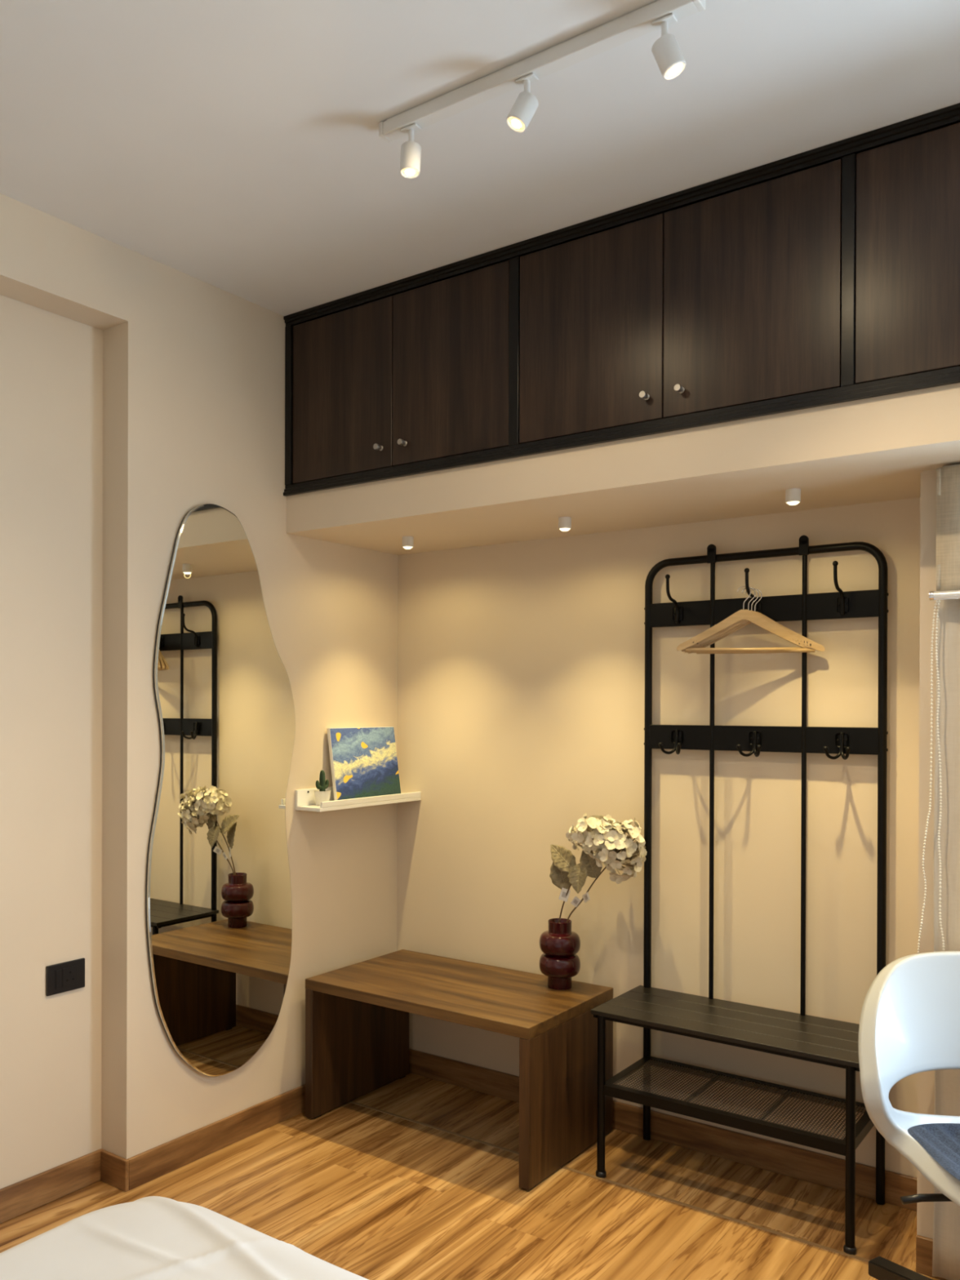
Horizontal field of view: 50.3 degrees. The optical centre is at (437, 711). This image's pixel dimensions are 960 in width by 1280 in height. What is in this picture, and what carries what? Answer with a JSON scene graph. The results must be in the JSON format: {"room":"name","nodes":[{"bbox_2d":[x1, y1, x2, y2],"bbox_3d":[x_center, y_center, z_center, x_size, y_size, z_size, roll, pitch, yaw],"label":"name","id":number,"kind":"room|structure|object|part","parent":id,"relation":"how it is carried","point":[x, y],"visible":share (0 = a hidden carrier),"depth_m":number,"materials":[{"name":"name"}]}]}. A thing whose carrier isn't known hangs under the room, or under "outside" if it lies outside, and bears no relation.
{"room":"bedroom","nodes":[
{"label":"bedroom","id":0,"kind":"room"},
{"bbox_2d":[0,193,398,1189],"bbox_3d":[-1.632,0.026,2.360,0.300,2.821,4.850,0,0,36],"label":"wall","id":1,"kind":"structure","parent":0,"point":[138,392],"depth_m":3.10,"materials":[{"name":"paint"}]},
{"bbox_2d":[0,1148,102,1223],"bbox_3d":[-2.040,1.391,1.764,0.012,0.093,3.405,0,0,36],"label":"baseboard","id":2,"kind":"structure","parent":1,"relation":"attached to","point":[22,1197],"depth_m":2.98,"materials":[{"name":"brown wood"}]},
{"bbox_2d":[45,957,84,995],"bbox_3d":[-1.102,0.788,3.029,0.011,0.088,0.127,0,0,36],"label":"wall socket","id":3,"kind":"object","parent":1,"relation":"attached to","point":[65,976],"visible":1,"depth_m":3.02,"materials":[{"name":"black plastic"}]},
{"bbox_2d":[55,968,61,988],"bbox_3d":[-1.115,0.788,3.004,0.002,0.054,0.018,0,0,36],"label":"switch","id":4,"kind":"object","parent":3,"relation":"attached to","point":[58,971],"depth_m":3.00,"materials":[{"name":"black plastic"}]},
{"bbox_2d":[62,965,77,986],"bbox_3d":[-1.092,0.788,3.035,0.002,0.054,0.051,0,0,36],"label":"outlet","id":5,"kind":"object","parent":3,"relation":"attached to","point":[69,972],"depth_m":3.04,"materials":[{"name":"black plastic"}]},
{"bbox_2d":[100,1149,128,1191],"bbox_3d":[-0.977,1.390,3.088,0.124,0.093,0.012,0,0,36],"label":"baseboard","id":6,"kind":"structure","parent":1,"relation":"attached to","point":[114,1169],"depth_m":3.08,"materials":[{"name":"brown wood"}]},
{"bbox_2d":[127,1084,305,1190],"bbox_3d":[-0.543,1.389,3.580,0.012,0.093,1.295,0,0,36],"label":"baseboard","id":7,"kind":"structure","parent":1,"relation":"attached to","point":[145,1166],"depth_m":3.32,"materials":[{"name":"brown wood"}]},
{"bbox_2d":[145,503,295,1076],"bbox_3d":[-0.694,0.261,3.358,0.015,1.866,0.634,0,0,36],"label":"mirror","id":8,"kind":"object","parent":1,"relation":"attached to","point":[219,905],"visible":1,"depth_m":3.32,"materials":[{"name":"grey mirror"}]},
{"bbox_2d":[295,786,421,812],"bbox_3d":[-0.285,0.315,3.830,0.120,0.071,0.582,0,0,36],"label":"ledge","id":9,"kind":"object","parent":1,"relation":"attached to","point":[304,798],"visible":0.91,"depth_m":3.69,"materials":[{"name":"white paint"}]},
{"bbox_2d":[314,769,330,805],"bbox_3d":[-0.413,0.275,3.670,0.061,0.126,0.064,0,0,36],"label":"potted cactus","id":10,"kind":"object","parent":9,"relation":"on","point":[321,795],"visible":0.99,"depth_m":3.65,"materials":[{"name":"white ceramic"}]},
{"bbox_3d":[-0.424,0.263,3.655,0.014,0.034,0.025,0,0,36],"label":"arm","id":11,"kind":"part","parent":10,"relation":"part of"},
{"bbox_3d":[-0.413,0.252,3.670,0.021,0.080,0.021,0,0,36],"label":"stem","id":12,"kind":"part","parent":10,"relation":"part of","materials":[{"name":"green plant"}]},
{"bbox_3d":[-0.402,0.263,3.685,0.014,0.034,0.025,0,0,36],"label":"arm","id":13,"kind":"part","parent":10,"relation":"part of"},
{"bbox_2d":[326,726,400,800],"bbox_3d":[-0.273,0.199,3.886,0.054,0.276,0.376,0,0,36],"label":"painting","id":14,"kind":"object","parent":9,"relation":"on","point":[363,761],"visible":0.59,"depth_m":3.87,"materials":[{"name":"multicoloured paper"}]},
{"bbox_2d":[283,102,959,326],"bbox_3d":[1.195,-1.358,2.304,4.300,0.033,0.016,0,0,36],"label":"trim","id":15,"kind":"structure","parent":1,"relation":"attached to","point":[950,114],"depth_m":2.74,"materials":[{"name":"black paint"}]},
{"bbox_2d":[314,790,330,805],"bbox_3d":[-0.413,0.311,3.670,0.061,0.052,0.061,0,0,36],"label":"pot","id":16,"kind":"object","parent":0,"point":[320,795],"depth_m":3.65,"materials":[{"name":"white ceramic"}]},
{"bbox_2d":[0,1072,941,1279],"bbox_3d":[0.105,1.507,1.002,4.720,0.120,4.970,0,0,36],"label":"floor","id":17,"kind":"structure","parent":0,"point":[368,1193],"depth_m":2.97,"materials":[{"name":"brown wood"}]},
{"bbox_2d":[0,1195,368,1279],"bbox_3d":[-0.661,1.185,0.917,1.260,0.519,1.990,0,0,36],"label":"bed","id":18,"kind":"object","parent":17,"relation":"on","point":[152,1237],"visible":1,"depth_m":1.77,"materials":[{"name":"white fabric"}]},
{"bbox_2d":[305,949,613,1190],"bbox_3d":[0.068,1.191,3.547,0.922,0.493,0.553,0,0,36],"label":"wooden bench","id":19,"kind":"object","parent":17,"relation":"on","point":[357,1015],"visible":0.94,"depth_m":3.44,"materials":[{"name":"brown wood"}]},
{"bbox_3d":[-0.288,1.205,3.811,0.036,0.451,0.552,0,0,36],"label":"panel","id":20,"kind":"part","parent":19,"relation":"part of","materials":[{"name":"brown wood"}]},
{"bbox_2d":[538,918,580,990],"bbox_3d":[0.421,0.832,3.504,0.141,0.228,0.141,0,0,36],"label":"vase","id":21,"kind":"object","parent":19,"relation":"on","point":[559,961],"visible":1,"depth_m":3.46,"materials":[{"name":"red ceramic"}]},
{"bbox_2d":[549,813,626,922],"bbox_3d":[0.503,0.591,3.421,0.282,0.512,0.184,0,0,36],"label":"flower","id":22,"kind":"object","parent":21,"relation":"in","point":[565,873],"visible":0.88,"depth_m":3.40,"materials":[{"name":"brown"}]},
{"bbox_2d":[561,891,566,897],"bbox_3d":[0.434,0.624,3.472,0.017,0.018,0.002,18,2,6],"label":"print","id":23,"kind":"object","parent":22,"relation":"attached to","point":[563,895],"depth_m":3.47},
{"bbox_3d":[0.464,0.650,3.454,0.158,0.394,0.014,0,0,44],"label":"stem","id":24,"kind":"part","parent":22,"relation":"part of","materials":[{"name":"brown"}]},
{"bbox_2d":[566,817,647,922],"bbox_3d":[0.540,0.598,3.371,0.299,0.498,0.175,0,0,21],"label":"flower","id":25,"kind":"object","parent":21,"relation":"in","point":[615,859],"visible":0.91,"depth_m":3.31,"materials":[{"name":"brown"}]},
{"bbox_3d":[0.505,0.668,3.436,0.201,0.359,0.009,0,0,42],"label":"stem","id":26,"kind":"part","parent":25,"relation":"part of","materials":[{"name":"brown plant"}]},
{"bbox_3d":[0.424,1.209,3.284,0.036,0.451,0.552,0,0,36],"label":"panel","id":27,"kind":"part","parent":19,"relation":"part of","materials":[{"name":"brown wood"}]},
{"bbox_2d":[591,535,888,1255],"bbox_3d":[0.905,0.453,3.071,0.797,1.978,0.359,0,0,36],"label":"rack","id":28,"kind":"object","parent":17,"relation":"on","point":[802,1036],"visible":0.96,"depth_m":3.10,"materials":[{"name":"black metal"}]},
{"bbox_3d":[0.509,1.181,3.162,0.025,0.483,0.025,0,0,36],"label":"leg","id":29,"kind":"part","parent":28,"relation":"part of","materials":[{"name":"black metal"}]},
{"bbox_3d":[0.900,0.947,3.069,0.791,0.012,0.326,0,0,36],"label":"seat frame","id":30,"kind":"part","parent":28,"relation":"part of","materials":[{"name":"black metal"}]},
{"bbox_3d":[0.901,1.171,3.072,0.739,0.030,0.333,0,0,36],"label":"shelf frame","id":31,"kind":"part","parent":28,"relation":"part of","materials":[{"name":"black metal"}]},
{"bbox_2d":[676,586,807,651],"bbox_3d":[0.944,-0.286,3.136,0.406,0.201,0.028,0,0,8],"label":"wooden hanger","id":32,"kind":"object","parent":28,"relation":"hanging from","point":[743,614],"visible":1,"depth_m":3.14,"materials":[{"name":"brown wood"}]},
{"bbox_2d":[680,586,816,652],"bbox_3d":[0.959,-0.283,3.142,0.406,0.201,0.028,0,0,12],"label":"wooden hanger","id":33,"kind":"object","parent":28,"relation":"hanging from","point":[793,635],"visible":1,"depth_m":3.15,"materials":[{"name":"brown wood"}]},
{"bbox_2d":[684,587,817,653],"bbox_3d":[0.971,-0.281,3.148,0.406,0.201,0.028,0,0,16],"label":"wooden hanger","id":34,"kind":"object","parent":28,"relation":"hanging from","point":[801,640],"visible":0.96,"depth_m":3.15,"materials":[{"name":"brown wood"}]},
{"bbox_2d":[687,588,825,653],"bbox_3d":[0.982,-0.280,3.154,0.406,0.201,0.028,0,0,20],"label":"wooden hanger","id":35,"kind":"object","parent":28,"relation":"hanging from","point":[814,645],"visible":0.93,"depth_m":3.14,"materials":[{"name":"brown wood"}]},
{"bbox_3d":[1.005,0.086,3.204,0.731,0.080,0.016,0,0,36],"label":"cross plate","id":36,"kind":"part","parent":28,"relation":"part of","materials":[{"name":"black metal"}]},
{"bbox_3d":[1.006,-0.319,3.203,0.731,0.079,0.016,0,0,36],"label":"cross plate","id":37,"kind":"part","parent":28,"relation":"part of","materials":[{"name":"black metal"}]},
{"bbox_3d":[1.103,1.184,2.723,0.025,0.483,0.025,0,0,36],"label":"leg","id":38,"kind":"part","parent":28,"relation":"part of","materials":[{"name":"black metal"}]},
{"bbox_2d":[857,951,959,1279],"bbox_3d":[1.244,1.016,2.168,0.677,0.861,0.698,0,0,6],"label":"swivel chair","id":39,"kind":"object","parent":17,"relation":"on","point":[909,1021],"visible":1,"depth_m":2.40,"materials":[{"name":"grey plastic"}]},
{"bbox_3d":[1.141,1.329,2.326,0.044,0.057,0.330,0,0,-32],"label":"arm","id":40,"kind":"part","parent":39,"relation":"part of","materials":[{"name":"black plastic"}]},
{"bbox_3d":[1.089,1.038,2.172,0.203,0.023,0.016,0,0,-1],"label":"lever","id":41,"kind":"part","parent":39,"relation":"part of","materials":[{"name":"black plastic"}]},
{"bbox_2d":[0,0,959,315],"bbox_3d":[0.114,-1.424,0.992,4.720,0.100,4.970,0,0,36],"label":"ceiling","id":42,"kind":"structure","parent":0,"point":[235,147],"depth_m":2.35,"materials":[{"name":"paint"}]},
{"bbox_2d":[378,0,705,177],"bbox_3d":[0.186,-1.306,2.165,0.782,0.143,0.067,0,0,36],"label":"track light","id":43,"kind":"object","parent":42,"relation":"attached to","point":[658,15],"visible":1,"depth_m":2.14,"materials":[{"name":"white metal"}]},
{"bbox_3d":[-0.063,-1.241,2.351,0.023,0.004,0.023,0,0,36],"label":"bulb","id":44,"kind":"part","parent":43,"relation":"part of","materials":[{"name":"white glass"}]},
{"bbox_3d":[-0.060,-1.314,2.352,0.044,0.061,0.024,0,0,36],"label":"stem","id":45,"kind":"part","parent":43,"relation":"part of","materials":[{"name":"white metal"}]},
{"bbox_3d":[0.168,-1.246,2.164,0.022,0.012,0.022,0,0,36],"label":"bulb","id":46,"kind":"part","parent":43,"relation":"part of","materials":[{"name":"white glass"}]},
{"bbox_3d":[0.191,-1.312,2.167,0.044,0.061,0.024,0,0,36],"label":"stem","id":47,"kind":"part","parent":43,"relation":"part of","materials":[{"name":"white metal"}]},
{"bbox_3d":[0.442,-1.311,1.981,0.044,0.061,0.024,0,0,36],"label":"stem","id":48,"kind":"part","parent":43,"relation":"part of","materials":[{"name":"white metal"}]},
{"bbox_3d":[0.460,-1.242,1.978,0.021,0.011,0.023,0,0,36],"label":"bulb","id":49,"kind":"part","parent":43,"relation":"part of","materials":[{"name":"white glass"}]},
{"bbox_2d":[286,382,959,555],"bbox_3d":[1.429,-0.682,2.626,4.300,0.130,0.780,0,0,36],"label":"soffit","id":50,"kind":"structure","parent":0,"point":[876,449],"depth_m":2.90,"materials":[{"name":"paint"}]},
{"bbox_2d":[284,254,523,485],"bbox_3d":[0.028,-1.068,3.536,0.961,0.625,0.642,0,0,36],"label":"upper cabinet","id":51,"kind":"object","parent":50,"relation":"on","point":[428,371],"visible":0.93,"depth_m":3.27,"materials":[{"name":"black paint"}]},
{"bbox_3d":[-0.320,-1.071,3.444,0.446,0.551,0.020,0,0,36],"label":"door","id":52,"kind":"part","parent":51,"relation":"part of","materials":[{"name":"brown wood"}]},
{"bbox_3d":[-0.192,-0.859,3.319,0.019,0.019,0.030,0,0,36],"label":"knob","id":53,"kind":"part","parent":51,"relation":"part of","materials":[{"name":"silver metal"}]},
{"bbox_3d":[-0.112,-0.859,3.259,0.019,0.019,0.030,0,0,36],"label":"knob","id":54,"kind":"part","parent":51,"relation":"part of","materials":[{"name":"silver metal"}]},
{"bbox_3d":[0.040,-1.069,3.178,0.444,0.551,0.020,0,0,36],"label":"door","id":55,"kind":"part","parent":51,"relation":"part of","materials":[{"name":"brown wood"}]},
{"bbox_2d":[402,536,413,549],"bbox_3d":[-0.105,-0.604,3.664,0.041,0.042,0.041,0,0,36],"label":"recessed light","id":56,"kind":"object","parent":50,"relation":"in","point":[407,541],"visible":1,"depth_m":3.65,"materials":[{"name":"white metal"}]},
{"bbox_2d":[558,516,571,531],"bbox_3d":[0.411,-0.601,3.282,0.041,0.042,0.041,0,0,36],"label":"recessed light","id":57,"kind":"object","parent":50,"relation":"in","point":[564,522],"visible":1,"depth_m":3.27,"materials":[{"name":"white metal"}]},
{"bbox_2d":[283,365,959,496],"bbox_3d":[1.193,-0.765,2.306,4.300,0.036,0.016,0,0,36],"label":"trim","id":58,"kind":"structure","parent":50,"relation":"attached to","point":[950,375],"depth_m":2.75,"materials":[{"name":"black paint"}]},
{"bbox_2d":[519,152,857,444],"bbox_3d":[0.796,-1.064,2.969,0.948,0.625,0.642,0,0,36],"label":"upper cabinet","id":59,"kind":"object","parent":50,"relation":"on","point":[746,295],"visible":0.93,"depth_m":2.69,"materials":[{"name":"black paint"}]},
{"bbox_3d":[0.430,-1.067,2.889,0.451,0.551,0.020,0,0,36],"label":"door","id":60,"kind":"part","parent":59,"relation":"part of","materials":[{"name":"brown wood"}]},
{"bbox_3d":[0.561,-0.855,2.762,0.019,0.019,0.030,0,0,36],"label":"knob","id":61,"kind":"part","parent":59,"relation":"part of","materials":[{"name":"silver metal"}]},
{"bbox_3d":[0.641,-0.854,2.703,0.019,0.019,0.030,0,0,36],"label":"knob","id":62,"kind":"part","parent":59,"relation":"part of","materials":[{"name":"silver metal"}]},
{"bbox_3d":[0.799,-1.065,2.617,0.458,0.551,0.020,0,0,36],"label":"door","id":63,"kind":"part","parent":59,"relation":"part of","materials":[{"name":"brown wood"}]},
{"bbox_2d":[785,488,800,505],"bbox_3d":[0.995,-0.598,2.851,0.041,0.042,0.041,0,0,36],"label":"recessed light","id":64,"kind":"object","parent":50,"relation":"in","point":[793,495],"visible":1,"depth_m":2.83,"materials":[{"name":"white metal"}]},
{"bbox_2d":[855,120,959,384],"bbox_3d":[1.559,-1.060,2.404,0.951,0.625,0.642,0,0,36],"label":"upper cabinet","id":65,"kind":"object","parent":50,"relation":"on","point":[908,231],"visible":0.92,"depth_m":2.38,"materials":[{"name":"black paint"}]},
{"bbox_2d":[932,598,959,1279],"bbox_3d":[1.443,0.418,2.447,0.466,2.033,0.040,0,0,36],"label":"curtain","id":66,"kind":"object","parent":50,"relation":"hanging from","point":[946,1215],"visible":0.6,"depth_m":2.57,"materials":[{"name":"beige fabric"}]},
{"bbox_2d":[396,497,919,1177],"bbox_3d":[0.769,0.399,3.507,2.200,2.082,0.150,0,0,36],"label":"wall","id":67,"kind":"structure","parent":0,"point":[521,665],"depth_m":3.42,"materials":[{"name":"paint"}]},
{"bbox_2d":[349,1100,933,1279],"bbox_3d":[0.442,1.442,3.190,2.060,0.008,0.013,0,0,36],"label":"trim","id":68,"kind":"structure","parent":67,"relation":"attached to","point":[351,1101],"depth_m":3.04,"materials":[{"name":"brown wood"}]},
{"bbox_2d":[408,1048,917,1211],"bbox_3d":[0.642,1.393,3.502,1.988,0.093,0.012,0,0,36],"label":"baseboard","id":69,"kind":"structure","parent":67,"relation":"attached to","point":[818,1168],"depth_m":3.30,"materials":[{"name":"brown wood"}]},
{"bbox_2d":[916,470,937,1239],"bbox_3d":[2.270,0.418,2.090,2.300,2.062,0.345,0,0,36],"label":"wall","id":70,"kind":"structure","parent":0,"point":[926,1080],"depth_m":2.62,"materials":[{"name":"paint"}]},
{"bbox_2d":[915,1235,946,1279],"bbox_3d":[2.161,1.403,1.949,2.300,0.093,0.012,0,0,36],"label":"baseboard","id":71,"kind":"structure","parent":70,"relation":"attached to","point":[924,1245],"depth_m":2.62,"materials":[{"name":"brown wood"}]},
{"bbox_2d":[917,463,959,953],"bbox_3d":[2.000,0.108,2.005,1.946,1.438,0.060,0,0,36],"label":"roller blind","id":72,"kind":"object","parent":70,"relation":"attached to","point":[948,477],"visible":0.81,"depth_m":2.53,"materials":[{"name":"fabric"}]},
{"bbox_3d":[1.242,0.119,2.562,0.065,1.408,0.005,0,0,36],"label":"bead chain","id":73,"kind":"part","parent":72,"relation":"part of","materials":[{"name":"white plastic"}]}
]}

